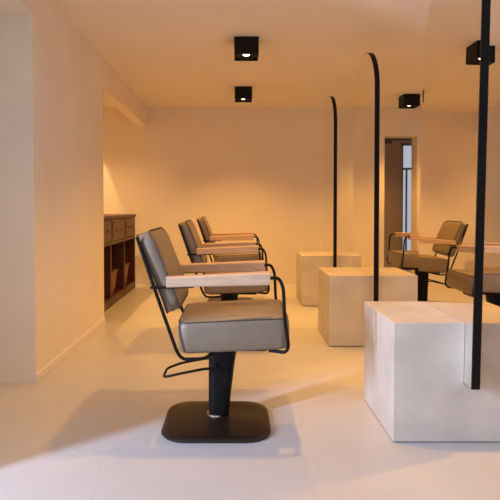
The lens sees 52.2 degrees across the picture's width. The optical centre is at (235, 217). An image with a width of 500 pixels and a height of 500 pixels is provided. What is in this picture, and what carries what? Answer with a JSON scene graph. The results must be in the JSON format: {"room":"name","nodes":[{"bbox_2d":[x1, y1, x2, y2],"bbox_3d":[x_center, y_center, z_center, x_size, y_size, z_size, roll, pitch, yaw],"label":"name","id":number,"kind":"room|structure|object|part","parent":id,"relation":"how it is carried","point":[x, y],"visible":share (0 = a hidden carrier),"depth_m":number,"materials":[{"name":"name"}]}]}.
{"room":"salon","nodes":[
{"label":"salon","id":0,"kind":"room"},
{"bbox_2d":[0,0,147,382],"bbox_3d":[-1.845,-0.223,2.846,1.110,2.586,9.300,0,1,0],"label":"wall","id":1,"kind":"structure","parent":0,"point":[54,82],"depth_m":3.51,"materials":[{"name":"paint"}]},
{"bbox_2d":[36,317,104,381],"bbox_3d":[-1.284,1.016,4.137,0.012,0.055,1.710,0,1,0],"label":"baseboard","id":2,"kind":"structure","parent":1,"relation":"attached to","point":[66,352],"depth_m":3.85,"materials":[{"name":"white paint"}]},
{"bbox_2d":[0,270,499,499],"bbox_3d":[1.075,1.099,3.874,7.350,0.100,11.300,0,1,0],"label":"floor","id":3,"kind":"structure","parent":0,"point":[90,428],"depth_m":2.53,"materials":[{"name":"concrete"}]},
{"bbox_2d":[104,214,135,311],"bbox_3d":[-1.625,0.487,6.101,0.510,1.030,2.080,0,1,0],"label":"base cabinet","id":4,"kind":"object","parent":3,"relation":"on","point":[119,229],"visible":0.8,"depth_m":6.42,"materials":[{"name":"brown wood"}]},
{"bbox_3d":[-1.423,0.154,5.417,0.045,0.249,0.616,0,1,0],"label":"drawer","id":5,"kind":"part","parent":4,"relation":"part of","materials":[{"name":"red wood"}]},
{"bbox_2d":[112,269,117,291],"bbox_3d":[-1.630,0.769,6.107,0.362,0.264,0.442,0,1,0],"label":"wicker basket","id":6,"kind":"object","parent":4,"relation":"in","point":[114,271],"visible":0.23,"depth_m":6.17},
{"bbox_3d":[-1.423,0.140,6.094,0.045,0.249,0.635,0,1,0],"label":"drawer","id":7,"kind":"part","parent":4,"relation":"part of","materials":[{"name":"red wood"}]},
{"bbox_2d":[125,263,129,282],"bbox_3d":[-1.630,0.755,6.794,0.362,0.264,0.442,0,1,0],"label":"wicker basket","id":8,"kind":"object","parent":4,"relation":"in","point":[126,264],"visible":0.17,"depth_m":6.86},
{"bbox_3d":[-1.423,0.126,6.771,0.045,0.249,0.616,0,1,0],"label":"drawer","id":9,"kind":"part","parent":4,"relation":"part of","materials":[{"name":"red wood"}]},
{"bbox_2d":[136,227,289,442],"bbox_3d":[-0.115,0.565,2.712,0.756,1.017,0.580,0,1,0],"label":"chair","id":10,"kind":"object","parent":3,"relation":"on","point":[220,329],"visible":1,"depth_m":2.50,"materials":[{"name":"grey leather"}]},
{"bbox_3d":[-0.382,0.264,2.706,0.213,0.402,0.504,0,1,0],"label":"backrest","id":11,"kind":"part","parent":10,"relation":"part of","materials":[{"name":"beige leather"}]},
{"bbox_3d":[-0.278,0.387,2.513,0.411,0.594,0.177,0,1,0],"label":"frame","id":12,"kind":"part","parent":10,"relation":"part of","materials":[{"name":"black metal"}]},
{"bbox_3d":[-0.237,0.796,2.705,0.288,0.065,0.188,0,1,0],"label":"pump lever","id":13,"kind":"part","parent":10,"relation":"part of","materials":[{"name":"black metal"}]},
{"bbox_3d":[-0.085,0.296,2.458,0.494,0.071,0.082,0,1,0],"label":"armrest","id":14,"kind":"part","parent":10,"relation":"part of","materials":[{"name":"brown wood"}]},
{"bbox_3d":[-0.085,0.286,2.956,0.494,0.071,0.082,0,1,0],"label":"armrest","id":15,"kind":"part","parent":10,"relation":"part of","materials":[{"name":"brown wood"}]},
{"bbox_3d":[-0.012,0.563,2.712,0.549,0.188,0.518,0,1,0],"label":"seat","id":16,"kind":"part","parent":10,"relation":"part of","materials":[{"name":"beige leather"}]},
{"bbox_3d":[0.178,0.458,2.959,0.160,0.380,0.071,0,1,0],"label":"frame","id":17,"kind":"part","parent":10,"relation":"part of","materials":[{"name":"black metal"}]},
{"bbox_3d":[0.178,0.469,2.462,0.160,0.380,0.071,0,1,0],"label":"frame","id":18,"kind":"part","parent":10,"relation":"part of","materials":[{"name":"black metal"}]},
{"bbox_2d":[178,220,269,300],"bbox_3d":[-0.100,0.529,4.392,0.756,1.017,0.580,0,1,0],"label":"chair","id":19,"kind":"object","parent":3,"relation":"on","point":[198,251],"visible":0.47,"depth_m":4.14,"materials":[{"name":"grey leather"}]},
{"bbox_3d":[-0.367,0.229,4.386,0.213,0.402,0.504,0,1,0],"label":"backrest","id":20,"kind":"part","parent":19,"relation":"part of","materials":[{"name":"beige leather"}]},
{"bbox_3d":[-0.263,0.351,4.193,0.411,0.594,0.177,0,1,0],"label":"frame","id":21,"kind":"part","parent":19,"relation":"part of","materials":[{"name":"black metal"}]},
{"bbox_3d":[-0.070,0.261,4.137,0.494,0.071,0.082,0,1,0],"label":"armrest","id":22,"kind":"part","parent":19,"relation":"part of","materials":[{"name":"brown wood"}]},
{"bbox_3d":[-0.070,0.251,4.635,0.494,0.071,0.082,0,1,0],"label":"armrest","id":23,"kind":"part","parent":19,"relation":"part of","materials":[{"name":"brown wood"}]},
{"bbox_3d":[0.003,0.528,4.392,0.549,0.188,0.518,0,1,0],"label":"seat","id":24,"kind":"part","parent":19,"relation":"part of","materials":[{"name":"beige leather"}]},
{"bbox_3d":[0.193,0.423,4.639,0.160,0.380,0.071,0,1,0],"label":"frame","id":25,"kind":"part","parent":19,"relation":"part of","materials":[{"name":"black metal"}]},
{"bbox_3d":[0.193,0.433,4.141,0.160,0.380,0.071,0,1,0],"label":"frame","id":26,"kind":"part","parent":19,"relation":"part of","materials":[{"name":"black metal"}]},
{"bbox_2d":[196,216,261,301],"bbox_3d":[-0.080,0.494,6.072,0.756,1.017,0.580,0,1,0],"label":"chair","id":27,"kind":"object","parent":3,"relation":"on","point":[208,236],"visible":0.55,"depth_m":5.81,"materials":[{"name":"leather"}]},
{"bbox_3d":[-0.222,0.317,5.826,0.435,0.594,0.137,0,1,-20],"label":"frame","id":28,"kind":"part","parent":27,"relation":"part of","materials":[{"name":"black metal"}]},
{"bbox_3d":[-0.347,0.194,6.065,0.213,0.402,0.504,0,1,0],"label":"backrest","id":29,"kind":"part","parent":27,"relation":"part of","materials":[{"name":"beige leather"}]},
{"bbox_3d":[-0.050,0.226,5.817,0.494,0.071,0.082,0,1,0],"label":"armrest","id":30,"kind":"part","parent":27,"relation":"part of","materials":[{"name":"brown wood"}]},
{"bbox_3d":[-0.050,0.215,6.315,0.494,0.071,0.082,0,1,0],"label":"armrest","id":31,"kind":"part","parent":27,"relation":"part of","materials":[{"name":"brown wood"}]},
{"bbox_3d":[0.023,0.493,6.072,0.549,0.188,0.518,0,1,0],"label":"seat","id":32,"kind":"part","parent":27,"relation":"part of","materials":[{"name":"beige leather"}]},
{"bbox_3d":[0.213,0.398,5.821,0.160,0.380,0.071,0,1,0],"label":"frame","id":33,"kind":"part","parent":27,"relation":"part of","materials":[{"name":"black metal"}]},
{"bbox_2d":[296,251,352,305],"bbox_3d":[1.109,0.714,6.076,0.714,0.577,0.560,0,1,0],"label":"stone plinth","id":34,"kind":"object","parent":3,"relation":"on","point":[307,262],"visible":0.49,"depth_m":5.80,"materials":[{"name":"grey stone"}]},
{"bbox_2d":[322,96,336,266],"bbox_3d":[1.109,-0.354,6.054,0.042,2.145,0.720,0,1,0],"label":"arched mirror","id":35,"kind":"object","parent":34,"relation":"on","point":[329,210],"visible":0.96,"depth_m":5.87,"materials":[{"name":"mirror"}]},
{"bbox_3d":[1.109,-0.354,6.054,0.038,2.145,0.720,0,1,0],"label":"frame","id":36,"kind":"part","parent":35,"relation":"part of","materials":[{"name":"black metal"}]},
{"bbox_2d":[318,267,417,345],"bbox_3d":[1.109,0.750,4.397,0.714,0.577,0.560,0,1,0],"label":"stone plinth","id":37,"kind":"object","parent":3,"relation":"on","point":[343,292],"visible":0.67,"depth_m":4.12,"materials":[{"name":"grey stone"}]},
{"bbox_2d":[353,53,379,300],"bbox_3d":[1.109,-0.319,4.374,0.042,2.145,0.720,0,1,0],"label":"arched mirror","id":38,"kind":"object","parent":37,"relation":"on","point":[366,144],"visible":0.94,"depth_m":4.22,"materials":[{"name":"mirror"}]},
{"bbox_3d":[1.109,-0.319,4.374,0.038,2.145,0.720,0,1,0],"label":"frame","id":39,"kind":"part","parent":38,"relation":"part of","materials":[{"name":"black metal"}]},
{"bbox_2d":[387,232,418,275],"bbox_3d":[2.250,0.494,6.072,0.756,1.017,0.580,0,1,0],"label":"chair","id":40,"kind":"object","parent":3,"relation":"on","point":[405,259],"visible":0.32,"depth_m":5.85,"materials":[{"name":"leather"}]},
{"bbox_3d":[1.957,0.388,6.318,0.160,0.380,0.071,0,1,0],"label":"frame","id":41,"kind":"part","parent":40,"relation":"part of","materials":[{"name":"black metal"}]},
{"bbox_3d":[2.147,0.493,6.072,0.549,0.188,0.518,0,1,0],"label":"seat","id":42,"kind":"part","parent":40,"relation":"part of","materials":[{"name":"beige leather"}]},
{"bbox_3d":[1.957,0.398,5.821,0.160,0.380,0.071,0,1,0],"label":"frame","id":43,"kind":"part","parent":40,"relation":"part of","materials":[{"name":"black metal"}]},
{"bbox_3d":[2.220,0.215,6.315,0.494,0.071,0.082,0,1,0],"label":"armrest","id":44,"kind":"part","parent":40,"relation":"part of","materials":[{"name":"brown wood"}]},
{"bbox_3d":[2.220,0.226,5.817,0.494,0.071,0.082,0,1,0],"label":"armrest","id":45,"kind":"part","parent":40,"relation":"part of","materials":[{"name":"brown wood"}]},
{"bbox_2d":[364,301,499,441],"bbox_3d":[1.109,0.785,2.717,0.714,0.577,0.560,0,1,0],"label":"stone plinth","id":46,"kind":"object","parent":3,"relation":"on","point":[414,386],"visible":0.91,"depth_m":2.44,"materials":[{"name":"grey stone"}]},
{"bbox_2d":[418,0,490,389],"bbox_3d":[1.128,-0.284,2.695,0.044,2.145,0.720,1,1,0],"label":"arched mirror","id":47,"kind":"object","parent":46,"relation":"on","point":[457,32],"visible":0.91,"depth_m":2.56,"materials":[{"name":"mirror"}]},
{"bbox_3d":[1.128,-0.284,2.695,0.038,2.145,0.720,1,1,0],"label":"frame","id":48,"kind":"part","parent":47,"relation":"part of","materials":[{"name":"black metal"}]},
{"bbox_2d":[483,242,499,306],"bbox_3d":[2.275,0.529,4.392,0.756,1.017,0.580,0,1,0],"label":"chair","id":49,"kind":"object","parent":3,"relation":"on","point":[491,275],"visible":0.23,"depth_m":4.14,"materials":[{"name":"black metal"}]},
{"bbox_3d":[2.172,0.528,4.392,0.549,0.188,0.518,0,1,0],"label":"seat","id":50,"kind":"part","parent":49,"relation":"part of","materials":[{"name":"beige leather"}]},
{"bbox_3d":[2.245,0.261,4.137,0.494,0.071,0.082,0,1,0],"label":"armrest","id":51,"kind":"part","parent":49,"relation":"part of","materials":[{"name":"brown wood"}]},
{"bbox_3d":[2.245,0.251,4.635,0.494,0.071,0.082,0,1,0],"label":"armrest","id":52,"kind":"part","parent":49,"relation":"part of","materials":[{"name":"brown wood"}]},
{"bbox_2d":[53,0,499,107],"bbox_3d":[1.075,-1.586,3.818,7.350,0.100,11.300,0,1,0],"label":"ceiling","id":53,"kind":"structure","parent":0,"point":[170,53],"depth_m":4.60,"materials":[{"name":"paint"}]},
{"bbox_2d":[235,86,251,101],"bbox_3d":[0.090,-1.512,6.260,0.210,0.150,0.210,0,1,0],"label":"ceiling light","id":54,"kind":"object","parent":53,"relation":"in","point":[242,93],"visible":1,"depth_m":6.16,"materials":[{"name":"black metal"}]},
{"bbox_2d":[234,36,258,60],"bbox_3d":[0.090,-1.475,4.460,0.210,0.150,0.210,0,1,0],"label":"ceiling light","id":55,"kind":"object","parent":53,"relation":"in","point":[246,48],"visible":1,"depth_m":4.36,"materials":[{"name":"black metal"}]},
{"bbox_2d":[399,94,419,108],"bbox_3d":[2.265,-1.521,6.670,0.210,0.150,0.210,0,1,0],"label":"ceiling light","id":56,"kind":"object","parent":53,"relation":"in","point":[406,101],"visible":1,"depth_m":6.57,"materials":[{"name":"black metal"}]},
{"bbox_2d":[489,46,494,64],"bbox_3d":[2.235,-1.480,4.710,0.210,0.150,0.210,0,1,0],"label":"recessed light","id":57,"kind":"object","parent":53,"relation":"in","point":[492,48],"visible":0.02,"depth_m":4.61,"materials":[{"name":"black metal"}]},
{"bbox_2d":[103,108,499,283],"bbox_3d":[1.100,-0.323,7.620,7.000,2.586,0.250,0,1,0],"label":"wall","id":58,"kind":"structure","parent":0,"point":[258,171],"depth_m":7.49,"materials":[{"name":"paint"}]},
{"bbox_2d":[385,138,411,140],"bbox_3d":[2.420,-1.205,7.747,0.490,0.075,0.039,0,1,0],"label":"trim","id":59,"kind":"structure","parent":58,"relation":"attached to","point":[386,139],"depth_m":7.73,"materials":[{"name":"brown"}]},
{"bbox_2d":[384,141,411,268],"bbox_3d":[2.850,-0.342,8.520,3.500,2.586,1.550,0,1,0],"label":"wall","id":60,"kind":"structure","parent":0,"point":[393,152],"depth_m":9.19,"materials":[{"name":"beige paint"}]},
{"bbox_2d":[401,143,411,269],"bbox_3d":[3.393,-0.198,9.218,0.815,2.270,0.080,0,1,0],"label":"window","id":61,"kind":"structure","parent":60,"relation":"in","point":[403,144],"depth_m":9.19,"materials":[{"name":"grey"}]}
]}

